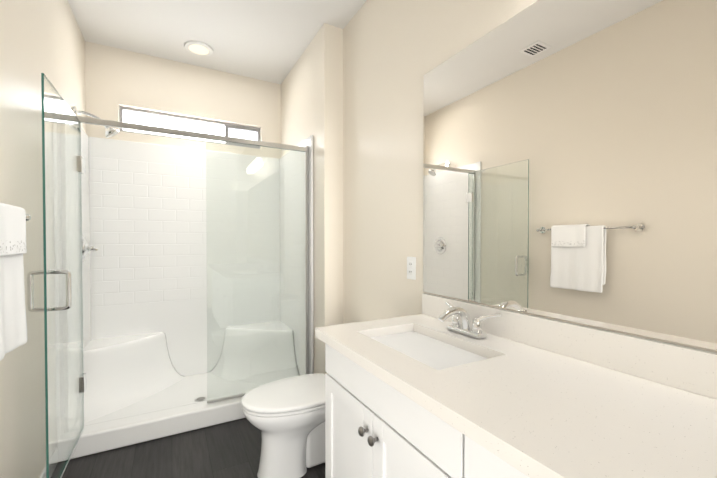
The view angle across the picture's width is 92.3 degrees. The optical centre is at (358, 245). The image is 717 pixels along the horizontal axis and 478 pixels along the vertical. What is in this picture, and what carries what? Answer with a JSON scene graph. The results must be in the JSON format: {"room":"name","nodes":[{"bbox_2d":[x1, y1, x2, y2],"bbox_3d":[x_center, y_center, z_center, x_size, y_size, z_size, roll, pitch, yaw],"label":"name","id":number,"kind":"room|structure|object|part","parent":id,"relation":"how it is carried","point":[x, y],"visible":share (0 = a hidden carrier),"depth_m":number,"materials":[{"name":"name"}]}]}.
{"room":"bathroom","nodes":[
{"label":"bathroom","id":0,"kind":"room"},
{"bbox_2d":[0,0,85,477],"bbox_3d":[-0.902,-0.155,0.391,0.100,2.720,5.268,0,1,-29],"label":"wall","id":1,"kind":"structure","parent":0,"point":[39,37],"depth_m":1.56,"materials":[{"name":"beige paint"}]},
{"bbox_2d":[0,203,30,360],"bbox_3d":[-1.126,0.107,1.026,0.113,0.486,0.724,0,1,-29],"label":"towel rail","id":2,"kind":"object","parent":1,"relation":"attached to","point":[13,320],"visible":1,"depth_m":1.13,"materials":[{"name":"white fabric"}]},
{"bbox_2d":[0,203,26,255],"bbox_3d":[-1.150,-0.021,1.099,0.084,0.232,0.262,0,1,-29],"label":"hand towel","id":3,"kind":"object","parent":2,"relation":"hanging from","point":[12,218],"depth_m":1.11,"materials":[{"name":"fabric"}]},
{"bbox_2d":[0,254,27,360],"bbox_3d":[-1.124,0.114,1.056,0.065,0.474,0.378,0,1,-29],"label":"bath towel","id":4,"kind":"object","parent":2,"relation":"hanging from","point":[13,322],"depth_m":1.14,"materials":[{"name":"white fabric"}]},
{"bbox_2d":[39,448,57,477],"bbox_3d":[-0.636,1.165,0.040,0.012,0.090,4.165,0,1,-29],"label":"baseboard","id":5,"kind":"structure","parent":1,"relation":"attached to","point":[43,474],"depth_m":1.74,"materials":[{"name":"white wood"}]},
{"bbox_2d":[85,41,280,158],"bbox_3d":[-1.437,-0.192,3.032,1.500,2.720,0.120,0,1,-29],"label":"wall","id":6,"kind":"structure","parent":0,"point":[127,78],"depth_m":2.89,"materials":[{"name":"beige paint"}]},
{"bbox_2d":[119,106,259,148],"bbox_3d":[-1.433,-1.012,3.034,1.110,0.210,0.049,0,1,-29],"label":"window","id":7,"kind":"structure","parent":6,"relation":"in","point":[151,118],"depth_m":3.00,"materials":[{"name":"white glass"}]},
{"bbox_3d":[-1.908,-1.008,2.769,0.022,0.166,0.040,0,1,-29],"label":"frame","id":8,"kind":"part","parent":7,"relation":"part of","materials":[{"name":"silver metal"}]},
{"bbox_3d":[-1.431,-0.918,3.031,1.110,0.022,0.040,0,1,-29],"label":"frame","id":9,"kind":"part","parent":7,"relation":"part of","materials":[{"name":"silver metal"}]},
{"bbox_3d":[-1.431,-1.106,3.029,1.110,0.022,0.040,0,1,-29],"label":"frame","id":10,"kind":"part","parent":7,"relation":"part of","materials":[{"name":"silver metal"}]},
{"bbox_3d":[-1.081,-0.940,3.228,0.263,0.016,0.032,0,1,-29],"label":"window sash bottom","id":11,"kind":"part","parent":7,"relation":"part of","materials":[{"name":"white"}]},
{"bbox_3d":[-1.081,-1.089,3.225,0.263,0.016,0.032,0,1,-29],"label":"sash","id":12,"kind":"part","parent":7,"relation":"part of","materials":[{"name":"silver metal"}]},
{"bbox_3d":[-0.954,-1.015,3.291,0.022,0.166,0.040,0,1,-29],"label":"frame","id":13,"kind":"part","parent":7,"relation":"part of","materials":[{"name":"silver metal"}]},
{"bbox_2d":[52,418,324,477],"bbox_3d":[-0.137,1.224,0.829,1.846,0.050,5.268,0,1,-29],"label":"floor","id":14,"kind":"structure","parent":0,"point":[231,449],"depth_m":1.92,"materials":[{"name":"brown wood"}]},
{"bbox_2d":[53,95,313,461],"bbox_3d":[-1.196,0.127,2.597,1.494,2.095,0.876,0,1,-29],"label":"shower","id":15,"kind":"object","parent":14,"relation":"on","point":[146,252],"visible":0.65,"depth_m":2.80,"materials":[{"name":"white plastic"}]},
{"bbox_3d":[-1.847,0.154,2.248,0.017,1.950,0.864,0,1,-29],"label":"panel","id":16,"kind":"part","parent":15,"relation":"part of","materials":[{"name":"glass"}]},
{"bbox_3d":[-1.802,-0.863,2.312,0.167,0.067,0.039,0,1,-29],"label":"arm","id":17,"kind":"part","parent":15,"relation":"part of"},
{"bbox_3d":[-1.622,0.922,2.537,0.647,0.403,0.561,0,1,-29],"label":"seat","id":18,"kind":"part","parent":15,"relation":"part of","materials":[{"name":"white plastic"}]},
{"bbox_2d":[27,73,307,477],"bbox_3d":[-0.871,0.154,2.004,1.454,1.808,0.674,0,1,-29],"label":"shower enclosure","id":19,"kind":"object","parent":15,"relation":"attached to","point":[67,284],"visible":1,"depth_m":1.82,"materials":[{"name":"clear glass"}]},
{"bbox_3d":[-1.270,0.190,1.473,0.068,0.175,0.019,0,1,-29],"label":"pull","id":20,"kind":"part","parent":19,"relation":"part of","materials":[{"name":"silver metal"}]},
{"bbox_3d":[-1.430,0.173,1.686,0.008,1.747,0.654,0,1,-29],"label":"door","id":21,"kind":"part","parent":19,"relation":"part of","materials":[{"name":"clear glass"}]},
{"bbox_3d":[-1.026,-0.724,2.275,1.454,0.032,0.028,0,1,-29],"label":"header rail","id":22,"kind":"part","parent":19,"relation":"part of","materials":[{"name":"silver metal"}]},
{"bbox_3d":[-0.710,1.044,2.473,0.692,0.014,0.022,0,1,-29],"label":"sill","id":23,"kind":"part","parent":19,"relation":"part of","materials":[{"name":"silver metal"}]},
{"bbox_3d":[-0.701,0.170,2.466,0.709,1.759,0.008,0,1,-29],"label":"fixed panel","id":24,"kind":"part","parent":19,"relation":"part of","materials":[{"name":"clear glass"}]},
{"bbox_3d":[-1.403,0.144,2.974,1.464,1.950,0.017,0,1,-29],"label":"panel","id":25,"kind":"part","parent":15,"relation":"part of","materials":[{"name":"tile"}]},
{"bbox_3d":[-0.870,0.925,2.861,0.647,0.388,0.714,0,1,-29],"label":"seat","id":26,"kind":"part","parent":15,"relation":"part of","materials":[{"name":"white plastic"}]},
{"bbox_3d":[-0.552,0.144,2.958,0.017,1.950,0.864,0,1,-29],"label":"panel","id":27,"kind":"part","parent":15,"relation":"part of","materials":[{"name":"tile"}]},
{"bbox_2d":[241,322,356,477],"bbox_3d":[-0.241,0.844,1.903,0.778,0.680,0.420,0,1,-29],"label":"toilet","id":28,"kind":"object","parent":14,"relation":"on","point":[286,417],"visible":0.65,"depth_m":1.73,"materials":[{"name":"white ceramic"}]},
{"bbox_3d":[-0.342,0.781,1.846,0.547,0.029,0.382,0,1,-29],"label":"lid","id":29,"kind":"part","parent":28,"relation":"part of","materials":[{"name":"white ceramic"}]},
{"bbox_3d":[-0.342,0.806,1.846,0.538,0.017,0.376,0,1,-29],"label":"seat","id":30,"kind":"part","parent":28,"relation":"part of","materials":[{"name":"white ceramic"}]},
{"bbox_3d":[-0.329,1.001,1.856,0.562,0.367,0.364,0,1,-29],"label":"bowl","id":31,"kind":"part","parent":28,"relation":"part of","materials":[{"name":"white ceramic"}]},
{"bbox_2d":[315,333,542,477],"bbox_3d":[0.554,0.791,0.680,0.567,0.820,1.974,0,1,-29],"label":"bathroom vanity","id":32,"kind":"object","parent":14,"relation":"on","point":[374,428],"depth_m":1.01,"materials":[{"name":"white wood"}]},
{"bbox_3d":[-0.038,0.557,1.258,0.020,0.058,0.260,0,1,-29],"label":"door rail","id":33,"kind":"part","parent":32,"relation":"part of","materials":[{"name":"white wood"}]},
{"bbox_3d":[-0.034,0.808,1.263,0.012,0.448,0.264,0,1,-29],"label":"door panel","id":34,"kind":"part","parent":32,"relation":"part of","materials":[{"name":"white wood"}]},
{"bbox_3d":[0.068,0.810,1.068,0.020,0.560,0.058,0,1,-29],"label":"door stile","id":35,"kind":"part","parent":32,"relation":"part of","materials":[{"name":"white wood"}]},
{"bbox_3d":[0.148,0.812,0.930,0.012,0.448,0.264,0,1,-29],"label":"door panel","id":36,"kind":"part","parent":32,"relation":"part of","materials":[{"name":"white wood"}]},
{"bbox_3d":[0.144,0.561,0.925,0.020,0.058,0.260,0,1,-29],"label":"door rail","id":37,"kind":"part","parent":32,"relation":"part of","materials":[{"name":"white wood"}]},
{"bbox_3d":[0.385,0.461,0.484,0.020,0.142,0.614,0,1,-29],"label":"drawer","id":38,"kind":"part","parent":32,"relation":"part of","materials":[{"name":"white wood"}]},
{"bbox_2d":[315,313,716,477],"bbox_3d":[0.552,0.363,0.671,0.574,0.035,1.990,0,1,-29],"label":"countertop","id":39,"kind":"structure","parent":32,"relation":"on","point":[557,415],"depth_m":0.74,"materials":[{"name":"white stone"}]},
{"bbox_2d":[367,329,490,368],"bbox_3d":[0.228,0.445,1.219,0.292,0.167,0.482,0,1,-29],"label":"sink","id":40,"kind":"object","parent":39,"relation":"in","point":[439,352],"depth_m":1.26,"materials":[{"name":"white ceramic"}]},
{"bbox_2d":[435,301,502,340],"bbox_3d":[0.367,0.284,1.293,0.170,0.107,0.276,0,1,-29],"label":"faucet","id":41,"kind":"object","parent":39,"relation":"on","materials":[{"name":"silver metal"}]},
{"bbox_2d":[68,0,366,83],"bbox_3d":[-0.137,-1.546,0.791,1.846,0.050,5.268,0,1,-29],"label":"ceiling","id":42,"kind":"structure","parent":0,"point":[267,40],"depth_m":2.44,"materials":[{"name":"white paint"}]},
{"bbox_2d":[184,40,212,55],"bbox_3d":[-1.250,-1.540,2.697,0.208,0.013,0.208,0,1,-29],"label":"recessed light","id":43,"kind":"object","parent":42,"relation":"in","point":[198,48],"visible":0.96,"depth_m":2.68,"materials":[{"name":"white"}]},
{"bbox_2d":[281,23,342,373],"bbox_3d":[-0.415,-0.191,2.983,0.246,2.720,1.188,0,1,-29],"label":"wall","id":44,"kind":"structure","parent":0,"point":[312,93],"depth_m":2.46,"materials":[{"name":"beige paint"}]},
{"bbox_2d":[343,0,716,352],"bbox_3d":[0.914,-0.160,0.708,0.100,2.720,4.080,0,1,-29],"label":"wall","id":45,"kind":"structure","parent":0,"point":[395,52],"depth_m":1.94,"materials":[{"name":"beige paint"}]},
{"bbox_2d":[407,257,415,279],"bbox_3d":[0.271,0.116,1.773,0.009,0.116,0.072,0,1,-29],"label":"electrical outlet","id":46,"kind":"object","parent":45,"relation":"attached to","point":[411,267],"visible":1,"depth_m":1.76,"materials":[{"name":"white plastic"}]},
{"bbox_2d":[423,0,716,349],"bbox_3d":[0.797,-0.289,0.808,0.006,1.053,1.991,0,1,-29],"label":"mirror","id":47,"kind":"object","parent":45,"relation":"attached to","point":[569,160],"visible":1,"depth_m":1.03,"materials":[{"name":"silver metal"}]},
{"bbox_2d":[423,293,716,396],"bbox_3d":[0.795,0.294,0.803,0.020,0.100,1.990,0,1,-29],"label":"backsplash","id":48,"kind":"structure","parent":45,"relation":"attached to","point":[683,367],"depth_m":0.95,"materials":[{"name":"white stone"}]}
]}

